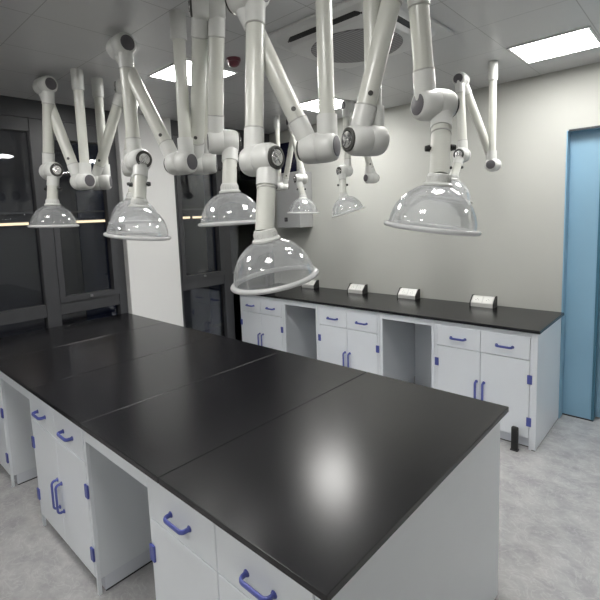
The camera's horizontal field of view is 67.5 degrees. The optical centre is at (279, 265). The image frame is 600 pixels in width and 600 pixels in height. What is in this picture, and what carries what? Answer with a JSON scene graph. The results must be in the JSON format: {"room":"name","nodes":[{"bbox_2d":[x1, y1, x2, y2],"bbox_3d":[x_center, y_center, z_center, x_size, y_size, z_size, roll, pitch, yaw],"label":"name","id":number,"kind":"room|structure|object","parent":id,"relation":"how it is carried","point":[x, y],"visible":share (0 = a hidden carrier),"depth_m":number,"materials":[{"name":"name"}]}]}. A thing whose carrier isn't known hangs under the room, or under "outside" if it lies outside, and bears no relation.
{"room":"science laboratory","nodes":[
{"label":"science laboratory","id":0,"kind":"room"},
{"bbox_2d":[0,371,28,398],"bbox_3d":[-1.293,0.997,2.905,0.534,0.827,0.712,4,9,44],"label":"panel","id":1,"kind":"object","parent":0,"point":[3,376],"visible":0.19,"depth_m":2.59,"materials":[{"name":"white metal"}]},
{"bbox_2d":[84,431,146,486],"bbox_3d":[-0.395,1.056,2.050,0.512,0.827,0.712,4,9,44],"label":"panel","id":2,"kind":"object","parent":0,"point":[126,466],"visible":0.19,"depth_m":1.73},
{"bbox_2d":[0,130,234,337],"bbox_3d":[-1.986,-0.394,5.827,0.100,3.000,10.119,4,9,44],"label":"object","id":3,"kind":"structure","parent":0,"point":[20,282],"depth_m":5.03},
{"bbox_2d":[0,221,28,225],"bbox_3d":[-2.849,-0.446,4.808,0.050,0.042,0.280,4,9,44],"label":"light strip","id":4,"kind":"object","parent":3,"relation":"attached to","point":[15,222],"visible":1,"depth_m":4.79,"materials":[{"name":"beige plastic"}]},
{"bbox_2d":[75,218,104,222],"bbox_3d":[-2.239,-0.541,5.442,0.050,0.042,0.450,4,9,44],"label":"light strip","id":5,"kind":"object","parent":3,"relation":"attached to","point":[76,220],"visible":0.64,"depth_m":5.37,"materials":[{"name":"beige plastic"}]},
{"bbox_2d":[76,220,104,222],"bbox_3d":[-2.239,-0.534,5.443,0.040,0.028,0.450,4,9,44],"label":"diffuser","id":6,"kind":"object","parent":5,"relation":"attached to","point":[77,221],"depth_m":5.36,"materials":[{"name":"white plastic"}]},
{"bbox_2d":[71,143,116,320],"bbox_3d":[-2.173,-0.180,5.558,0.020,2.550,0.570,4,9,44],"label":"window","id":7,"kind":"structure","parent":3,"relation":"attached to","point":[93,244],"depth_m":5.44,"materials":[{"name":"black glass"}]},
{"bbox_2d":[0,217,231,226],"bbox_3d":[-3.014,-0.395,4.639,0.050,0.010,6.600,4,9,44],"label":"trim","id":8,"kind":"structure","parent":3,"relation":"attached to","point":[229,217],"depth_m":5.29,"materials":[{"name":"metal"}]},
{"bbox_2d":[0,208,232,213],"bbox_3d":[-3.019,-0.531,4.624,0.050,0.020,6.600,4,9,44],"label":"trim","id":9,"kind":"structure","parent":3,"relation":"attached to","point":[191,208],"depth_m":5.24,"materials":[{"name":"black metal"}]},
{"bbox_2d":[192,215,207,217],"bbox_3d":[-1.157,-0.710,6.567,0.050,0.042,0.250,4,9,44],"label":"light strip","id":10,"kind":"object","parent":3,"relation":"attached to","point":[193,216],"visible":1,"depth_m":6.54,"materials":[{"name":"beige plastic"}]},
{"bbox_2d":[192,216,207,217],"bbox_3d":[-1.157,-0.703,6.568,0.040,0.028,0.250,4,9,44],"label":"diffuser","id":11,"kind":"object","parent":10,"relation":"attached to","point":[192,216],"depth_m":6.54,"materials":[{"name":"white plastic"}]},
{"bbox_2d":[203,174,231,324],"bbox_3d":[-0.926,-0.375,6.855,0.020,2.550,0.450,4,9,44],"label":"trim","id":12,"kind":"structure","parent":3,"relation":"attached to","point":[215,290],"depth_m":6.75,"materials":[{"name":"black metal"}]},
{"bbox_2d":[115,111,183,326],"bbox_3d":[-1.251,-0.074,4.314,0.198,2.639,0.545,4,9,44],"label":"column","id":13,"kind":"structure","parent":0,"point":[152,268],"depth_m":4.22,"materials":[{"name":"white paint"}]},
{"bbox_2d":[0,115,128,328],"bbox_3d":[-2.869,0.249,2.625,0.115,2.500,4.175,4,9,44],"label":"window","id":14,"kind":"structure","parent":13,"relation":"in","point":[56,303],"depth_m":3.66,"materials":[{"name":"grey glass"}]},
{"bbox_2d":[0,95,268,142],"bbox_3d":[-2.264,-1.166,3.188,0.100,0.139,6.119,4,9,44],"label":"trim","id":15,"kind":"structure","parent":13,"relation":"attached to","point":[9,106],"depth_m":3.52,"materials":[{"name":"black metal"}]},
{"bbox_2d":[171,135,274,340],"bbox_3d":[-0.572,-0.109,5.012,0.115,2.500,1.399,4,9,44],"label":"window","id":16,"kind":"structure","parent":13,"relation":"in","point":[250,258],"depth_m":5.06,"materials":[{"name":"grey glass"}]},
{"bbox_2d":[0,0,599,133],"bbox_3d":[-0.113,-1.144,1.122,6.140,0.100,6.359,4,9,44],"label":"ceiling","id":17,"kind":"structure","parent":0,"point":[38,38],"depth_m":2.58,"materials":[{"name":"paint"}]},
{"bbox_2d":[27,68,95,227],"bbox_3d":[-1.452,-0.736,2.877,0.417,0.990,0.307,0,7,22],"label":"fume extraction arm","id":18,"kind":"object","parent":17,"relation":"hanging from","point":[82,178],"visible":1,"depth_m":2.89},
{"bbox_2d":[39,153,62,185],"bbox_3d":[-1.503,-0.627,2.949,0.140,0.223,0.114,3,8,38],"label":"joint","id":19,"kind":"object","parent":18,"relation":"attached to","point":[50,170],"depth_m":2.91,"materials":[{"name":"white plastic"}]},
{"bbox_2d":[27,199,79,227],"bbox_3d":[-1.487,-0.340,2.942,0.308,0.191,0.308,4,9,44],"label":"hood","id":20,"kind":"object","parent":18,"relation":"attached to","point":[48,201],"depth_m":2.89,"materials":[{"name":"clear plastic"}]},
{"bbox_2d":[91,77,160,223],"bbox_3d":[-1.049,-0.769,2.982,0.334,0.981,0.568,-8,9,-42],"label":"fume extraction arm","id":21,"kind":"object","parent":17,"relation":"hanging from","point":[105,134],"visible":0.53,"depth_m":3.01},
{"bbox_2d":[122,149,132,180],"bbox_3d":[-0.966,-0.652,2.973,0.139,0.225,0.128,-3,6,-10],"label":"joint","id":22,"kind":"object","parent":21,"relation":"attached to","point":[126,172],"depth_m":2.94,"materials":[{"name":"white plastic"}]},
{"bbox_2d":[108,192,160,223],"bbox_3d":[-0.954,-0.374,2.940,0.335,0.200,0.335,4,9,44],"label":"hood","id":23,"kind":"object","parent":21,"relation":"attached to","point":[129,195],"depth_m":2.82,"materials":[{"name":"clear plastic"}]},
{"bbox_2d":[103,9,197,240],"bbox_3d":[-0.700,-0.650,2.181,0.508,1.068,0.335,1,7,30],"label":"fume extraction arm","id":24,"kind":"object","parent":17,"relation":"hanging from","point":[121,47],"visible":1,"depth_m":2.22},
{"bbox_2d":[103,198,170,240],"bbox_3d":[-0.713,-0.227,2.240,0.325,0.217,0.326,4,9,44],"label":"hood","id":25,"kind":"object","parent":24,"relation":"attached to","point":[135,202],"depth_m":2.19,"materials":[{"name":"clear plastic"}]},
{"bbox_2d":[124,138,151,178],"bbox_3d":[-0.722,-0.543,2.308,0.116,0.222,0.175,-7,8,-38],"label":"joint","id":26,"kind":"object","parent":24,"relation":"attached to","point":[137,160],"depth_m":2.26,"materials":[{"name":"white plastic"}]},
{"bbox_2d":[148,58,237,85],"bbox_3d":[-0.581,-1.280,3.003,0.426,0.008,0.426,4,9,44],"label":"recessed light","id":27,"kind":"object","parent":17,"relation":"in","point":[167,73],"visible":0.43,"depth_m":2.98,"materials":[{"name":"white plastic"}]},
{"bbox_2d":[188,0,255,226],"bbox_3d":[-0.276,-0.694,2.138,0.322,1.005,0.551,-4,7,-16],"label":"fume extraction arm","id":28,"kind":"object","parent":17,"relation":"hanging from","point":[209,135],"visible":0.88,"depth_m":2.03},
{"bbox_2d":[207,116,241,162],"bbox_3d":[-0.262,-0.584,2.101,0.155,0.228,0.169,4,9,44],"label":"joint","id":29,"kind":"object","parent":28,"relation":"attached to","point":[226,143],"depth_m":2.05,"materials":[{"name":"white plastic"}]},
{"bbox_2d":[198,183,255,226],"bbox_3d":[-0.223,-0.280,2.071,0.315,0.194,0.315,4,9,44],"label":"hood","id":30,"kind":"object","parent":28,"relation":"attached to","point":[225,187],"depth_m":1.99,"materials":[{"name":"clear plastic"}]},
{"bbox_2d":[226,56,240,66],"bbox_3d":[-0.280,-1.245,2.755,0.088,0.047,0.088,4,9,44],"label":"smoke detector","id":31,"kind":"object","parent":17,"relation":"attached to","point":[233,61],"visible":1,"depth_m":2.73,"materials":[{"name":"red plastic"}]},
{"bbox_2d":[225,0,340,295],"bbox_3d":[0.000,-0.529,1.567,0.414,1.228,0.393,-1,6,9],"label":"fume extraction arm","id":32,"kind":"object","parent":17,"relation":"hanging from","point":[263,161],"visible":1,"depth_m":1.61},
{"bbox_2d":[238,126,284,186],"bbox_3d":[-0.064,-0.386,1.616,0.162,0.225,0.118,4,9,44],"label":"joint","id":33,"kind":"object","parent":32,"relation":"attached to","point":[263,161],"depth_m":1.57,"materials":[{"name":"white plastic"}]},
{"bbox_2d":[230,227,318,295],"bbox_3d":[-0.020,-0.025,1.592,0.321,0.223,0.316,4,9,44],"label":"hood","id":34,"kind":"object","parent":32,"relation":"attached to","point":[261,235],"depth_m":1.53,"materials":[{"name":"clear plastic"}]},
{"bbox_2d":[274,115,318,213],"bbox_3d":[0.160,-0.961,4.213,0.291,0.967,0.630,-4,6,-12],"label":"fume extraction arm","id":35,"kind":"object","parent":17,"relation":"hanging from","point":[301,178],"visible":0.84,"depth_m":4.22},
{"bbox_2d":[293,168,307,187],"bbox_3d":[0.196,-0.794,4.098,0.117,0.182,0.136,4,9,44],"label":"joint","id":36,"kind":"object","parent":35,"relation":"attached to","point":[301,178],"depth_m":4.07,"materials":[{"name":"white plastic"}]},
{"bbox_2d":[287,195,318,213],"bbox_3d":[0.213,-0.553,4.092,0.291,0.178,0.291,4,9,44],"label":"hood","id":37,"kind":"object","parent":35,"relation":"attached to","point":[301,196],"depth_m":4.00,"materials":[{"name":"clear plastic"}]},
{"bbox_2d":[300,97,343,112],"bbox_3d":[0.399,-1.430,3.999,0.426,0.008,0.426,4,9,44],"label":"recessed light","id":38,"kind":"object","parent":17,"relation":"in","point":[312,105],"visible":0.29,"depth_m":3.99,"materials":[{"name":"white plastic"}]},
{"bbox_2d":[331,100,378,217],"bbox_3d":[0.623,-0.895,3.600,0.266,1.001,0.547,4,9,44],"label":"fume extraction arm","id":39,"kind":"object","parent":17,"relation":"hanging from","point":[370,176],"visible":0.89,"depth_m":3.57},
{"bbox_2d":[336,159,352,178],"bbox_3d":[0.522,-0.760,3.595,0.111,0.179,0.143,4,9,44],"label":"joint","id":40,"kind":"object","parent":39,"relation":"attached to","point":[346,170],"depth_m":3.57,"materials":[{"name":"silver metal"}]},
{"bbox_2d":[331,192,364,217],"bbox_3d":[0.542,-0.480,3.543,0.267,0.195,0.267,4,9,44],"label":"hood","id":41,"kind":"object","parent":39,"relation":"attached to","point":[342,194],"depth_m":3.50,"materials":[{"name":"clear plastic"}]},
{"bbox_2d":[268,0,453,69],"bbox_3d":[0.423,-1.232,2.468,0.780,0.066,0.780,4,9,44],"label":"air conditioner","id":42,"kind":"object","parent":17,"relation":"attached to","point":[298,37],"visible":0.51,"depth_m":2.35,"materials":[{"name":"grey plastic"}]},
{"bbox_2d":[311,28,402,62],"bbox_3d":[0.424,-1.205,2.471,0.504,0.012,0.504,4,9,44],"label":"grille","id":43,"kind":"object","parent":42,"relation":"attached to","point":[348,43],"depth_m":2.44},
{"bbox_2d":[341,0,481,236],"bbox_3d":[0.461,-0.625,1.514,0.438,1.064,0.337,-4,7,-16],"label":"fume extraction arm","id":44,"kind":"object","parent":17,"relation":"hanging from","point":[367,135],"visible":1,"depth_m":1.55},
{"bbox_2d":[384,173,481,236],"bbox_3d":[0.532,-0.210,1.571,0.326,0.223,0.328,4,9,44],"label":"hood","id":45,"kind":"object","parent":44,"relation":"attached to","point":[432,179],"depth_m":1.51,"materials":[{"name":"clear plastic"}]},
{"bbox_2d":[411,68,459,130],"bbox_3d":[0.565,-0.589,1.631,0.149,0.225,0.170,4,9,44],"label":"joint","id":46,"kind":"object","parent":44,"relation":"attached to","point":[437,106],"depth_m":1.58,"materials":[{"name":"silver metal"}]},
{"bbox_2d":[426,60,501,203],"bbox_3d":[1.207,-0.873,2.943,0.292,0.946,0.686,4,9,44],"label":"fume extraction arm","id":47,"kind":"object","parent":17,"relation":"hanging from","point":[461,80],"visible":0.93,"depth_m":2.98},
{"bbox_2d":[426,174,471,203],"bbox_3d":[1.076,-0.478,2.843,0.278,0.194,0.279,4,9,44],"label":"hood","id":48,"kind":"object","parent":47,"relation":"attached to","point":[455,177],"depth_m":2.81,"materials":[{"name":"clear plastic"}]},
{"bbox_2d":[452,140,470,164],"bbox_3d":[1.171,-0.717,2.888,0.094,0.178,0.162,4,9,44],"label":"joint","id":49,"kind":"object","parent":47,"relation":"attached to","point":[461,154],"depth_m":2.85,"materials":[{"name":"silver metal"}]},
{"bbox_2d":[507,26,599,63],"bbox_3d":[1.701,-1.345,2.760,0.426,0.008,0.426,4,9,44],"label":"recessed light","id":50,"kind":"object","parent":17,"relation":"in","point":[585,38],"visible":1,"depth_m":2.74,"materials":[{"name":"white plastic"}]},
{"bbox_2d":[0,325,599,599],"bbox_3d":[0.581,1.318,3.531,8.220,0.100,10.239,4,9,44],"label":"floor","id":51,"kind":"structure","parent":0,"point":[549,541],"depth_m":2.33,"materials":[{"name":"grey stone"}]},
{"bbox_2d":[0,378,36,487],"bbox_3d":[-1.567,0.948,3.449,0.610,0.827,1.200,4,9,44],"label":"base cabinet","id":52,"kind":"object","parent":51,"relation":"on","point":[17,453],"visible":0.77,"depth_m":2.89,"materials":[{"name":"white"}]},
{"bbox_2d":[0,313,164,359],"bbox_3d":[-1.572,0.524,3.408,0.639,0.022,1.226,4,9,44],"label":"countertop","id":53,"kind":"structure","parent":52,"relation":"on","point":[44,339],"depth_m":3.37,"materials":[{"name":"black stone"}]},
{"bbox_2d":[28,391,151,595],"bbox_3d":[-0.698,1.004,2.621,0.712,0.827,1.200,4,9,44],"label":"base cabinet","id":54,"kind":"object","parent":51,"relation":"on","point":[101,511],"visible":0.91,"depth_m":2.10,"materials":[{"name":"white"}]},
{"bbox_2d":[0,322,218,391],"bbox_3d":[-1.093,0.555,2.952,0.681,0.022,1.226,4,9,44],"label":"countertop","id":55,"kind":"structure","parent":54,"relation":"on","point":[35,369],"depth_m":2.83,"materials":[{"name":"black stone"}]},
{"bbox_2d":[30,336,281,427],"bbox_3d":[-0.624,0.586,2.506,0.611,0.022,1.226,4,9,44],"label":"countertop","id":56,"kind":"structure","parent":54,"relation":"on","point":[84,397],"depth_m":2.37,"materials":[{"name":"black stone"}]},
{"bbox_2d":[240,295,316,358],"bbox_3d":[0.019,0.705,5.058,0.655,0.827,0.684,4,9,44],"label":"base cabinet","id":57,"kind":"object","parent":51,"relation":"on","point":[262,324],"visible":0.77,"depth_m":4.81,"materials":[{"name":"white painted metal"},{"name":"blue plastic"},{"name":"black countertop resin"}]},
{"bbox_2d":[245,283,563,333],"bbox_3d":[0.848,0.337,4.215,3.021,0.022,0.676,4,9,44],"label":"countertop","id":58,"kind":"structure","parent":57,"relation":"on","point":[525,320],"depth_m":3.72,"materials":[{"name":"black stone"}]},
{"bbox_2d":[301,280,318,288],"bbox_3d":[0.344,0.209,5.050,0.194,0.088,0.086,4,9,44],"label":"box","id":59,"kind":"object","parent":58,"relation":"on","point":[313,284],"visible":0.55,"depth_m":5.01,"materials":[{"name":"silver metal"}]},
{"bbox_2d":[347,283,367,293],"bbox_3d":[0.800,0.240,4.602,0.194,0.088,0.086,4,9,44],"label":"box","id":60,"kind":"object","parent":58,"relation":"on","point":[352,288],"visible":1,"depth_m":4.57,"materials":[{"name":"silver metal"}]},
{"bbox_2d":[397,287,419,299],"bbox_3d":[1.216,0.266,4.220,0.194,0.088,0.086,4,9,44],"label":"box","id":61,"kind":"object","parent":58,"relation":"on","point":[406,293],"visible":1,"depth_m":4.19,"materials":[{"name":"silver metal"}]},
{"bbox_2d":[469,294,496,308],"bbox_3d":[1.699,0.300,3.732,0.194,0.088,0.086,4,9,44],"label":"box","id":62,"kind":"object","parent":58,"relation":"on","point":[476,300],"visible":1,"depth_m":3.71,"materials":[{"name":"silver metal"}]},
{"bbox_2d":[283,299,318,359],"bbox_3d":[0.436,0.729,4.688,0.454,0.827,0.646,4,9,44],"label":"panel","id":63,"kind":"object","parent":51,"relation":"on","point":[285,302],"visible":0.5,"depth_m":4.43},
{"bbox_2d":[146,421,499,599],"bbox_3d":[0.225,1.065,1.742,0.805,0.827,1.200,4,9,44],"label":"base cabinet","id":64,"kind":"object","parent":51,"relation":"on","point":[447,549],"visible":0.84,"depth_m":1.44,"materials":[{"name":"white"}]},
{"bbox_2d":[80,351,365,483],"bbox_3d":[-0.185,0.615,2.087,0.599,0.022,1.226,4,9,44],"label":"countertop","id":65,"kind":"structure","parent":64,"relation":"on","point":[159,435],"depth_m":1.93,"materials":[{"name":"black stone"}]},
{"bbox_2d":[158,372,508,599],"bbox_3d":[0.280,0.645,1.645,0.681,0.022,1.226,4,9,44],"label":"countertop","id":66,"kind":"structure","parent":64,"relation":"on","point":[317,489],"depth_m":1.43,"materials":[{"name":"black stone"}]},
{"bbox_2d":[318,304,414,382],"bbox_3d":[0.830,0.758,4.287,0.665,0.827,0.684,4,9,44],"label":"base cabinet","id":67,"kind":"object","parent":51,"relation":"on","point":[347,337],"visible":0.7,"depth_m":4.05,"materials":[{"name":"white painted metal"},{"name":"blue plastic"}]},
{"bbox_2d":[379,313,434,387],"bbox_3d":[1.262,0.783,3.902,0.487,0.827,0.646,4,9,44],"label":"panel","id":68,"kind":"object","parent":51,"relation":"on","point":[424,328],"visible":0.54,"depth_m":4.20,"materials":[{"name":"white metal"}]},
{"bbox_2d":[435,318,560,450],"bbox_3d":[1.684,0.814,3.474,0.710,0.827,0.684,4,9,44],"label":"base cabinet","id":69,"kind":"object","parent":51,"relation":"on","point":[519,371],"visible":0.67,"depth_m":3.19,"materials":[{"name":"white"}]},
{"bbox_2d":[510,426,518,451],"bbox_3d":[1.619,1.192,3.081,0.050,0.168,0.040,4,9,44],"label":"post","id":70,"kind":"object","parent":51,"relation":"on","point":[514,430],"visible":1,"depth_m":3.07,"materials":[{"name":"black rubber"}]},
{"bbox_2d":[269,62,599,382],"bbox_3d":[2.092,-0.119,3.509,6.140,2.639,0.120,4,9,44],"label":"wall","id":71,"kind":"structure","parent":0,"point":[517,208],"depth_m":3.85,"materials":[{"name":"beige paint"}]},
{"bbox_2d":[280,142,296,172],"bbox_3d":[0.031,-1.232,5.231,0.440,0.365,0.012,4,9,44],"label":"window","id":72,"kind":"structure","parent":71,"relation":"in","point":[284,146],"depth_m":5.15,"materials":[{"name":"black glass"}]},
{"bbox_2d":[276,171,312,227],"bbox_3d":[0.169,-0.727,5.030,0.345,0.605,0.219,4,9,44],"label":"box","id":73,"kind":"object","parent":71,"relation":"attached to","point":[288,200],"depth_m":4.93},
{"bbox_2d":[558,125,599,421],"bbox_3d":[2.865,0.090,2.864,1.774,2.303,0.228,4,9,44],"label":"door","id":74,"kind":"structure","parent":71,"relation":"in","point":[579,381],"depth_m":3.39,"materials":[{"name":"blue"}]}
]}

